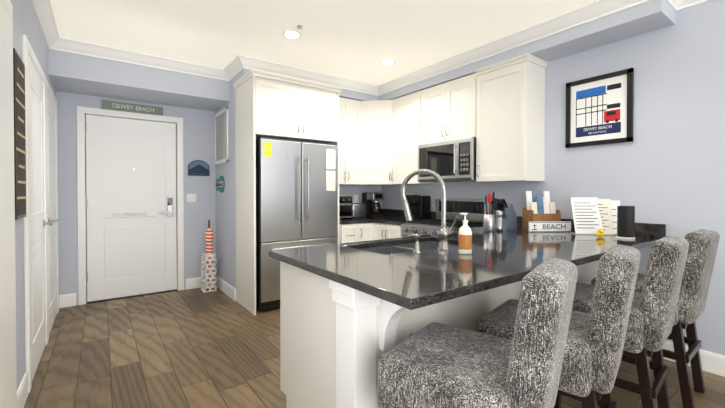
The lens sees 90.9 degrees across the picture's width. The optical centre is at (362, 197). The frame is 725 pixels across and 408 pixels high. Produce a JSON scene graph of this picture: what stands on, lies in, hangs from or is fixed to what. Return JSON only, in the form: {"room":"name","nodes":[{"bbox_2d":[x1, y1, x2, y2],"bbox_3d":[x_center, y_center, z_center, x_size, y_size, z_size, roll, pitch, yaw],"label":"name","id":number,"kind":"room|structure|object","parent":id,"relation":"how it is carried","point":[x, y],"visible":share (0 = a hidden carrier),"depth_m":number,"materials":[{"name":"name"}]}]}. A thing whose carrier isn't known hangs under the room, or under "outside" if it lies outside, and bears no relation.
{"room":"kitchen","nodes":[
{"label":"kitchen","id":0,"kind":"room"},
{"bbox_2d":[10,0,55,389],"bbox_3d":[-1.103,-0.106,0.751,0.120,2.680,7.820,0,1,-36],"label":"wall","id":1,"kind":"structure","parent":0,"point":[25,21],"depth_m":2.15,"materials":[{"name":"paint"}]},
{"bbox_2d":[13,48,26,219],"bbox_3d":[-1.936,-0.336,2.010,0.024,0.910,0.310,0,1,-36],"label":"picture","id":2,"kind":"object","parent":1,"relation":"attached to","point":[19,135],"visible":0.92,"depth_m":1.97},
{"bbox_2d":[17,373,27,407],"bbox_3d":[-1.955,1.150,2.044,0.015,0.138,0.370,0,1,-36],"label":"baseboard","id":3,"kind":"structure","parent":1,"relation":"attached to","point":[22,392],"depth_m":2.06,"materials":[{"name":"white wood"}]},
{"bbox_2d":[0,0,58,407],"bbox_3d":[-0.965,0.127,0.687,0.022,2.215,7.550,0,1,-36],"label":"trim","id":4,"kind":"structure","parent":1,"relation":"attached to","point":[8,380],"depth_m":1.79,"materials":[{"name":"white wood"}]},
{"bbox_2d":[28,54,52,379],"bbox_3d":[-2.330,0.138,2.594,0.070,2.126,0.780,0,1,-36],"label":"door","id":5,"kind":"structure","parent":1,"relation":"in","point":[38,223],"depth_m":2.55,"materials":[{"name":"white wood"}]},
{"bbox_2d":[31,0,62,50],"bbox_3d":[-0.788,-1.391,0.484,0.088,0.104,7.040,0,1,-36],"label":"crown molding","id":6,"kind":"structure","parent":1,"relation":"attached to","point":[43,9],"depth_m":2.90,"materials":[{"name":"white wood"}]},
{"bbox_2d":[47,90,57,333],"bbox_3d":[-2.895,0.129,3.364,0.070,2.126,0.790,0,1,-36],"label":"door","id":7,"kind":"structure","parent":1,"relation":"in","point":[51,162],"depth_m":3.34,"materials":[{"name":"white wood"}]},
{"bbox_2d":[85,115,86,271],"bbox_3d":[-2.804,0.070,4.370,1.150,2.245,0.015,0,1,-36],"label":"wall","id":8,"kind":"structure","parent":0,"point":[86,208],"depth_m":4.10,"materials":[{"name":"paint"}]},
{"bbox_2d":[56,91,215,304],"bbox_3d":[-2.672,-0.148,4.373,1.630,2.680,0.120,0,1,-36],"label":"wall","id":9,"kind":"structure","parent":0,"point":[198,134],"depth_m":4.51,"materials":[{"name":"paint"}]},
{"bbox_2d":[77,106,183,304],"bbox_3d":[-2.755,0.093,4.304,1.062,2.201,0.138,0,1,-36],"label":"door frame","id":10,"kind":"structure","parent":9,"relation":"attached to","point":[82,112],"depth_m":4.09,"materials":[{"name":"white wood"}]},
{"bbox_2d":[85,115,176,301],"bbox_3d":[-2.738,0.124,4.272,0.916,2.111,0.111,0,1,-36],"label":"entry door","id":11,"kind":"structure","parent":9,"relation":"in","point":[130,166],"depth_m":4.26,"materials":[{"name":"white wood"}]},
{"bbox_2d":[113,213,146,216],"bbox_3d":[-2.775,0.207,4.255,0.354,0.036,0.006,0,1,-36],"label":"sign","id":12,"kind":"object","parent":11,"relation":"attached to","point":[128,214],"visible":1,"depth_m":4.26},
{"bbox_2d":[102,100,162,115],"bbox_3d":[-2.709,-1.055,4.228,0.610,0.102,0.014,0,1,-36],"label":"sign","id":13,"kind":"object","parent":9,"relation":"attached to","point":[108,105],"visible":0.98,"depth_m":4.21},
{"bbox_2d":[113,103,153,111],"bbox_3d":[-2.704,-1.058,4.221,0.411,0.046,0.002,0,1,-36],"label":"lettering","id":14,"kind":"object","parent":13,"relation":"attached to","point":[136,107],"visible":1,"depth_m":4.24},
{"bbox_2d":[186,194,195,202],"bbox_3d":[-2.219,0.012,4.626,0.114,0.115,0.010,0,1,-36],"label":"switch plate","id":15,"kind":"object","parent":9,"relation":"attached to","point":[191,198],"visible":1,"depth_m":4.63,"materials":[{"name":"white plastic"}]},
{"bbox_2d":[185,276,211,289],"bbox_3d":[-2.142,1.120,4.692,0.335,0.138,0.015,0,1,-36],"label":"baseboard","id":16,"kind":"structure","parent":9,"relation":"attached to","point":[191,283],"depth_m":4.64,"materials":[{"name":"white wood"}]},
{"bbox_2d":[188,160,209,175],"bbox_3d":[-2.143,-0.384,4.672,0.260,0.205,0.019,0,1,-36],"label":"sign","id":17,"kind":"object","parent":9,"relation":"attached to","point":[198,167],"visible":1,"depth_m":4.66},
{"bbox_2d":[48,49,228,110],"bbox_3d":[-2.442,-1.314,4.046,1.630,0.340,0.660,0,1,-36],"label":"soffit","id":18,"kind":"object","parent":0,"point":[68,72],"depth_m":3.78,"materials":[{"name":"paint"}]},
{"bbox_2d":[215,77,381,288],"bbox_3d":[-0.833,-0.157,5.176,2.285,2.680,1.000,0,1,-36],"label":"wall","id":19,"kind":"structure","parent":0,"point":[226,233],"depth_m":4.37,"materials":[{"name":"paint"}]},
{"bbox_2d":[59,37,229,80],"bbox_3d":[-2.185,-1.429,3.769,1.540,0.104,0.088,0,1,-36],"label":"crown molding","id":20,"kind":"structure","parent":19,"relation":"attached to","point":[69,45],"depth_m":3.67,"materials":[{"name":"white wood"}]},
{"bbox_2d":[215,176,224,192],"bbox_3d":[-1.840,-0.165,4.571,0.052,0.216,0.355,0,1,-36],"label":"fish","id":21,"kind":"object","parent":19,"relation":"attached to","point":[220,184],"visible":1,"depth_m":4.54},
{"bbox_2d":[215,106,227,164],"bbox_3d":[-1.797,-0.764,4.537,0.015,0.670,0.580,0,1,-36],"label":"air vent","id":22,"kind":"object","parent":19,"relation":"in","point":[221,136],"visible":1,"depth_m":4.51,"materials":[{"name":"white metal"}]},
{"bbox_2d":[216,275,235,300],"bbox_3d":[-1.726,1.122,4.463,0.015,0.138,0.878,0,1,-36],"label":"baseboard","id":23,"kind":"structure","parent":19,"relation":"attached to","point":[221,284],"depth_m":4.37,"materials":[{"name":"white wood"}]},
{"bbox_2d":[223,58,239,79],"bbox_3d":[-1.436,-1.431,3.975,0.088,0.104,0.420,0,1,-36],"label":"crown molding","id":24,"kind":"structure","parent":19,"relation":"attached to","point":[229,72],"depth_m":4.06,"materials":[{"name":"white wood"}]},
{"bbox_2d":[339,97,358,184],"bbox_3d":[-0.291,-0.720,4.705,0.545,1.108,0.384,0,1,-36],"label":"upper cabinet","id":25,"kind":"object","parent":19,"relation":"attached to","point":[348,108],"depth_m":4.60,"materials":[{"name":"white wood"}]},
{"bbox_2d":[354,195,357,202],"bbox_3d":[-0.093,0.024,5.094,0.072,0.116,0.009,0,1,-36],"label":"electrical outlet plate","id":26,"kind":"object","parent":19,"relation":"attached to","point":[355,198],"visible":0.56,"depth_m":5.08,"materials":[{"name":"white plastic"}]},
{"bbox_2d":[50,0,595,85],"bbox_3d":[0.345,-1.500,1.907,5.400,0.080,8.000,0,1,-36],"label":"ceiling","id":27,"kind":"structure","parent":0,"point":[358,40],"depth_m":3.12,"materials":[{"name":"paint"}]},
{"bbox_2d":[282,25,301,38],"bbox_3d":[-0.627,-1.459,3.176,0.169,0.030,0.286,0,1,-12],"label":"recessed light","id":28,"kind":"object","parent":27,"relation":"in","point":[291,34],"depth_m":3.21,"materials":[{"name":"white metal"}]},
{"bbox_2d":[235,54,374,94],"bbox_3d":[-0.576,-1.435,4.266,1.818,0.104,0.088,0,1,-36],"label":"crown molding","id":29,"kind":"structure","parent":27,"relation":"attached to","point":[241,61],"depth_m":4.15,"materials":[{"name":"white wood"}]},
{"bbox_2d":[380,60,394,65],"bbox_3d":[0.279,-1.480,3.942,0.169,0.006,0.169,-1,1,-42],"label":"recessed light","id":30,"kind":"object","parent":27,"relation":"in","point":[387,62],"depth_m":3.94,"materials":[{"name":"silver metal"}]},
{"bbox_2d":[375,0,650,95],"bbox_3d":[1.120,-1.427,3.605,0.103,0.104,3.158,0,1,-36],"label":"crown molding","id":31,"kind":"structure","parent":27,"relation":"attached to","point":[573,18],"depth_m":3.20,"materials":[{"name":"white wood"}]},
{"bbox_2d":[24,287,724,407],"bbox_3d":[0.345,1.250,1.938,5.400,0.060,8.000,0,1,-36],"label":"floor","id":32,"kind":"structure","parent":0,"point":[196,348],"depth_m":2.63,"materials":[{"name":"brown wood"}]},
{"bbox_2d":[201,252,216,292],"bbox_3d":[-1.963,0.953,4.552,0.155,0.470,0.155,0,1,-36],"label":"umbrella stand","id":33,"kind":"object","parent":32,"relation":"on","point":[212,272],"visible":0.96,"depth_m":4.51,"materials":[{"name":"white ceramic"}]},
{"bbox_2d":[205,220,212,285],"bbox_3d":[-1.958,0.729,4.560,0.100,0.878,0.097,0,1,-36],"label":"umbrella","id":34,"kind":"object","parent":33,"relation":"in","point":[209,239],"visible":0.83,"depth_m":4.53,"materials":[{"name":"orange fabric"}]},
{"bbox_2d":[233,69,342,314],"bbox_3d":[-0.854,-0.044,4.146,1.087,2.478,0.635,0,1,-36],"label":"surround","id":35,"kind":"object","parent":32,"relation":"on","point":[274,105],"visible":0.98,"depth_m":3.85,"materials":[{"name":"white wood"}]},
{"bbox_2d":[256,136,336,310],"bbox_3d":[-0.821,0.270,4.127,0.920,1.810,0.653,0,1,-36],"label":"fridge","id":36,"kind":"object","parent":32,"relation":"on","point":[296,193],"visible":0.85,"depth_m":3.82,"materials":[{"name":"silver metal"}]},
{"bbox_2d":[339,223,358,243],"bbox_3d":[-0.315,0.754,4.542,0.295,0.872,0.648,0,1,-36],"label":"base cabinet","id":37,"kind":"object","parent":32,"relation":"on","point":[358,232],"depth_m":4.25,"materials":[{"name":"white wood"}]},
{"bbox_2d":[280,249,439,407],"bbox_3d":[-0.076,0.784,1.903,0.470,0.873,0.792,0,1,-36],"label":"base cabinet","id":38,"kind":"object","parent":32,"relation":"on","point":[337,340],"depth_m":1.63,"materials":[{"name":"white wood"}]},
{"bbox_2d":[359,223,370,241],"bbox_3d":[-0.128,0.753,4.641,0.240,0.872,0.710,0,1,-36],"label":"base cabinet","id":39,"kind":"object","parent":32,"relation":"on","point":[364,228],"depth_m":4.40,"materials":[{"name":"white wood"}]},
{"bbox_2d":[339,217,372,223],"bbox_3d":[0.025,0.246,4.778,1.131,0.136,0.658,0,1,-36],"label":"countertop","id":40,"kind":"structure","parent":39,"relation":"on","point":[341,220],"depth_m":4.36,"materials":[{"name":"stone"}]},
{"bbox_2d":[339,195,351,218],"bbox_3d":[-0.334,0.129,4.629,0.300,0.300,0.357,0,1,-36],"label":"toaster oven","id":41,"kind":"object","parent":40,"relation":"on","point":[345,206],"visible":0.5,"depth_m":4.54,"materials":[{"name":"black metal"}]},
{"bbox_2d":[352,203,365,217],"bbox_3d":[-0.097,0.181,4.814,0.250,0.192,0.180,0,1,-36],"label":"toaster","id":42,"kind":"object","parent":40,"relation":"on","point":[358,210],"visible":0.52,"depth_m":4.74,"materials":[{"name":"silver metal"}]},
{"bbox_2d":[362,192,384,217],"bbox_3d":[0.150,0.104,4.994,0.207,0.340,0.260,0,1,-36],"label":"coffee maker","id":43,"kind":"object","parent":40,"relation":"on","point":[372,203],"visible":0.96,"depth_m":4.92,"materials":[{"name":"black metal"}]},
{"bbox_2d":[373,209,435,220],"bbox_3d":[0.550,0.250,4.445,0.678,0.136,0.501,0,1,-36],"label":"countertop","id":44,"kind":"structure","parent":39,"relation":"on","point":[390,214],"depth_m":4.96,"materials":[{"name":"stone"}]},
{"bbox_2d":[402,194,430,219],"bbox_3d":[0.683,0.117,4.542,0.282,0.325,0.240,0,1,-36],"label":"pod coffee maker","id":45,"kind":"object","parent":44,"relation":"on","point":[419,206],"visible":0.75,"depth_m":4.46,"materials":[{"name":"black plastic"}]},
{"bbox_2d":[371,223,402,239],"bbox_3d":[0.527,0.755,4.452,0.712,0.872,0.530,0,1,-36],"label":"base cabinet","id":46,"kind":"object","parent":32,"relation":"on","point":[379,231],"depth_m":4.26,"materials":[{"name":"white wood"}]},
{"bbox_2d":[365,241,521,330],"bbox_3d":[0.390,0.780,2.244,0.916,0.873,0.792,0,1,-36],"label":"base cabinet","id":47,"kind":"object","parent":32,"relation":"on","point":[463,312],"depth_m":1.96,"materials":[{"name":"white wood"}]},
{"bbox_2d":[401,199,492,236],"bbox_3d":[0.905,0.610,3.929,0.717,1.175,0.750,0,1,-36],"label":"range","id":48,"kind":"object","parent":32,"relation":"on","point":[475,209],"visible":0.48,"depth_m":3.94,"materials":[{"name":"silver metal"}]},
{"bbox_2d":[378,258,577,407],"bbox_3d":[0.403,0.720,1.250,0.572,1.021,0.450,0,1,37],"label":"stool","id":49,"kind":"object","parent":32,"relation":"on","point":[435,365],"visible":1,"depth_m":1.09,"materials":[{"name":"grey fabric"}]},
{"bbox_2d":[476,245,640,407],"bbox_3d":[0.860,0.716,1.585,0.572,1.021,0.450,1,1,41],"label":"stool","id":50,"kind":"object","parent":32,"relation":"on","point":[594,346],"visible":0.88,"depth_m":1.33,"materials":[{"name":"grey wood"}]},
{"bbox_2d":[576,260,598,284],"bbox_3d":[1.529,0.771,3.079,0.720,0.873,0.792,0,1,-36],"label":"base cabinet","id":51,"kind":"object","parent":32,"relation":"on","point":[588,271],"depth_m":2.75,"materials":[{"name":"white wood"}]},
{"bbox_2d":[269,216,665,309],"bbox_3d":[0.857,0.273,2.377,2.628,0.136,1.200,0,1,-36],"label":"countertop","id":52,"kind":"structure","parent":51,"relation":"on","point":[410,280],"depth_m":1.79,"materials":[{"name":"stone"}]},
{"bbox_2d":[408,234,420,252],"bbox_3d":[0.290,0.257,2.002,0.044,0.102,0.088,0,1,-36],"label":"soap pump","id":53,"kind":"object","parent":52,"relation":"on","point":[417,248],"visible":0.98,"depth_m":1.98,"materials":[{"name":"silver metal"}]},
{"bbox_2d":[401,169,457,249],"bbox_3d":[0.399,0.068,2.160,0.218,0.478,0.277,0,1,-36],"label":"faucet","id":54,"kind":"object","parent":52,"relation":"on","point":[444,233],"visible":1,"depth_m":2.11,"materials":[{"name":"silver metal"}]},
{"bbox_2d":[458,213,471,253],"bbox_3d":[0.565,0.198,1.964,0.073,0.222,0.072,0,1,-36],"label":"soap bottle","id":55,"kind":"object","parent":52,"relation":"on","point":[465,239],"visible":1,"depth_m":1.94,"materials":[{"name":"white plastic"}]},
{"bbox_2d":[483,192,496,231],"bbox_3d":[1.103,0.126,3.091,0.130,0.340,0.108,0,1,-36],"label":"utensil crock","id":56,"kind":"object","parent":52,"relation":"on","point":[489,222],"visible":1,"depth_m":3.07,"materials":[{"name":"silver metal"}]},
{"bbox_2d":[496,210,502,231],"bbox_3d":[1.199,0.206,3.129,0.048,0.180,0.111,0,1,15],"label":"grinders","id":57,"kind":"object","parent":52,"relation":"on","point":[499,216],"visible":1,"depth_m":3.08,"materials":[{"name":"silver metal"}]},
{"bbox_2d":[490,198,516,229],"bbox_3d":[1.300,0.152,3.301,0.254,0.284,0.130,0,1,-36],"label":"knife block","id":58,"kind":"object","parent":52,"relation":"on","point":[509,219],"visible":0.6,"depth_m":3.25,"materials":[{"name":"black plastic"}]},
{"bbox_2d":[522,191,560,229],"bbox_3d":[1.619,0.120,3.232,0.260,0.350,0.170,0,1,-6],"label":"box","id":59,"kind":"object","parent":52,"relation":"on","point":[539,209],"visible":0.69,"depth_m":3.20,"materials":[{"name":"brown wood"}]},
{"bbox_2d":[529,222,570,231],"bbox_3d":[1.597,0.253,3.042,0.360,0.088,0.026,0,1,-2],"label":"block sign","id":60,"kind":"object","parent":52,"relation":"on","point":[535,226],"visible":1,"depth_m":3.03,"materials":[{"name":"white wood"}]},
{"bbox_2d":[543,224,565,228],"bbox_3d":[1.628,0.250,3.031,0.196,0.043,0.001,0,1,-2],"label":"lettering","id":61,"kind":"object","parent":60,"relation":"attached to","point":[553,226],"visible":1,"depth_m":3.03},
{"bbox_2d":[570,197,619,234],"bbox_3d":[1.883,0.151,2.888,0.314,0.295,0.296,0,1,-36],"label":"papers","id":62,"kind":"object","parent":52,"relation":"on","point":[592,215],"visible":0.96,"depth_m":2.89,"materials":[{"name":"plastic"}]},
{"bbox_2d":[595,228,604,236],"bbox_3d":[1.775,0.266,2.666,0.084,0.070,0.065,0,1,-36],"label":"rubber duck","id":63,"kind":"object","parent":52,"relation":"on","point":[600,233],"visible":1,"depth_m":2.64},
{"bbox_2d":[616,206,634,238],"bbox_3d":[1.933,0.182,2.619,0.112,0.238,0.112,0,1,-36],"label":"speaker","id":64,"kind":"object","parent":52,"relation":"on","point":[625,222],"visible":1,"depth_m":2.58},
{"bbox_2d":[554,236,688,407],"bbox_3d":[1.370,0.712,1.945,0.450,1.021,0.572,-1,1,-42],"label":"stool","id":65,"kind":"object","parent":32,"relation":"on","point":[652,315],"visible":0.62,"depth_m":1.70,"materials":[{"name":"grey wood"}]},
{"bbox_2d":[591,229,719,407],"bbox_3d":[1.864,0.708,2.295,0.463,1.021,0.584,0,1,-36],"label":"stool","id":66,"kind":"object","parent":32,"relation":"on","point":[698,271],"visible":0.6,"depth_m":2.04,"materials":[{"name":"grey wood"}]},
{"bbox_2d":[235,0,674,100],"bbox_3d":[0.419,-1.376,3.351,2.165,0.200,3.400,0,1,-36],"label":"ceiling","id":67,"kind":"structure","parent":0,"point":[646,17],"depth_m":2.95,"materials":[{"name":"paint"}]},
{"bbox_2d":[382,0,724,355],"bbox_3d":[2.351,-0.128,2.661,0.120,2.680,6.820,0,1,-36],"label":"wall","id":68,"kind":"structure","parent":0,"point":[666,166],"depth_m":2.70,"materials":[{"name":"paint"}]},
{"bbox_2d":[359,100,390,184],"bbox_3d":[0.214,-0.722,4.886,0.687,1.108,0.689,0,1,-36],"label":"upper cabinet","id":69,"kind":"object","parent":68,"relation":"attached to","point":[374,116],"depth_m":4.69,"materials":[{"name":"white wood"}]},
{"bbox_2d":[391,90,438,184],"bbox_3d":[0.662,-0.718,4.530,0.384,1.108,0.625,0,1,-36],"label":"upper cabinet","id":70,"kind":"object","parent":68,"relation":"attached to","point":[406,111],"depth_m":4.44,"materials":[{"name":"white wood"}]},
{"bbox_2d":[423,74,474,143],"bbox_3d":[1.056,-0.941,4.021,0.348,0.651,0.776,0,1,-36],"label":"upper cabinet","id":71,"kind":"object","parent":68,"relation":"attached to","point":[448,107],"depth_m":3.88,"materials":[{"name":"white wood"}]},
{"bbox_2d":[418,137,475,181],"bbox_3d":[1.015,-0.394,3.998,0.446,0.430,0.768,0,1,-36],"label":"microwave","id":72,"kind":"object","parent":71,"relation":"attached to","point":[451,161],"visible":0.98,"depth_m":3.82,"materials":[{"name":"silver metal"}]},
{"bbox_2d":[475,53,546,182],"bbox_3d":[1.422,-0.706,3.524,0.348,1.108,0.581,0,1,-36],"label":"upper cabinet","id":73,"kind":"object","parent":68,"relation":"attached to","point":[497,110],"depth_m":3.34,"materials":[{"name":"white wood"}]},
{"bbox_2d":[565,68,633,147],"bbox_3d":[1.989,-0.732,3.022,0.028,0.580,0.500,0,1,-36],"label":"picture","id":74,"kind":"object","parent":68,"relation":"attached to","point":[603,100],"visible":1,"depth_m":3.00},
{"bbox_2d":[667,0,709,10],"bbox_3d":[3.265,-1.400,1.209,0.105,0.104,3.420,0,1,-36],"label":"crown molding","id":75,"kind":"structure","parent":68,"relation":"attached to","point":[676,5],"depth_m":2.55,"materials":[{"name":"white wood"}]},
{"bbox_2d":[662,341,724,376],"bbox_3d":[3.183,1.157,1.426,0.015,0.138,3.820,0,1,-36],"label":"baseboard","id":76,"kind":"structure","parent":68,"relation":"attached to","point":[711,362],"depth_m":2.47,"materials":[{"name":"white wood"}]}
]}

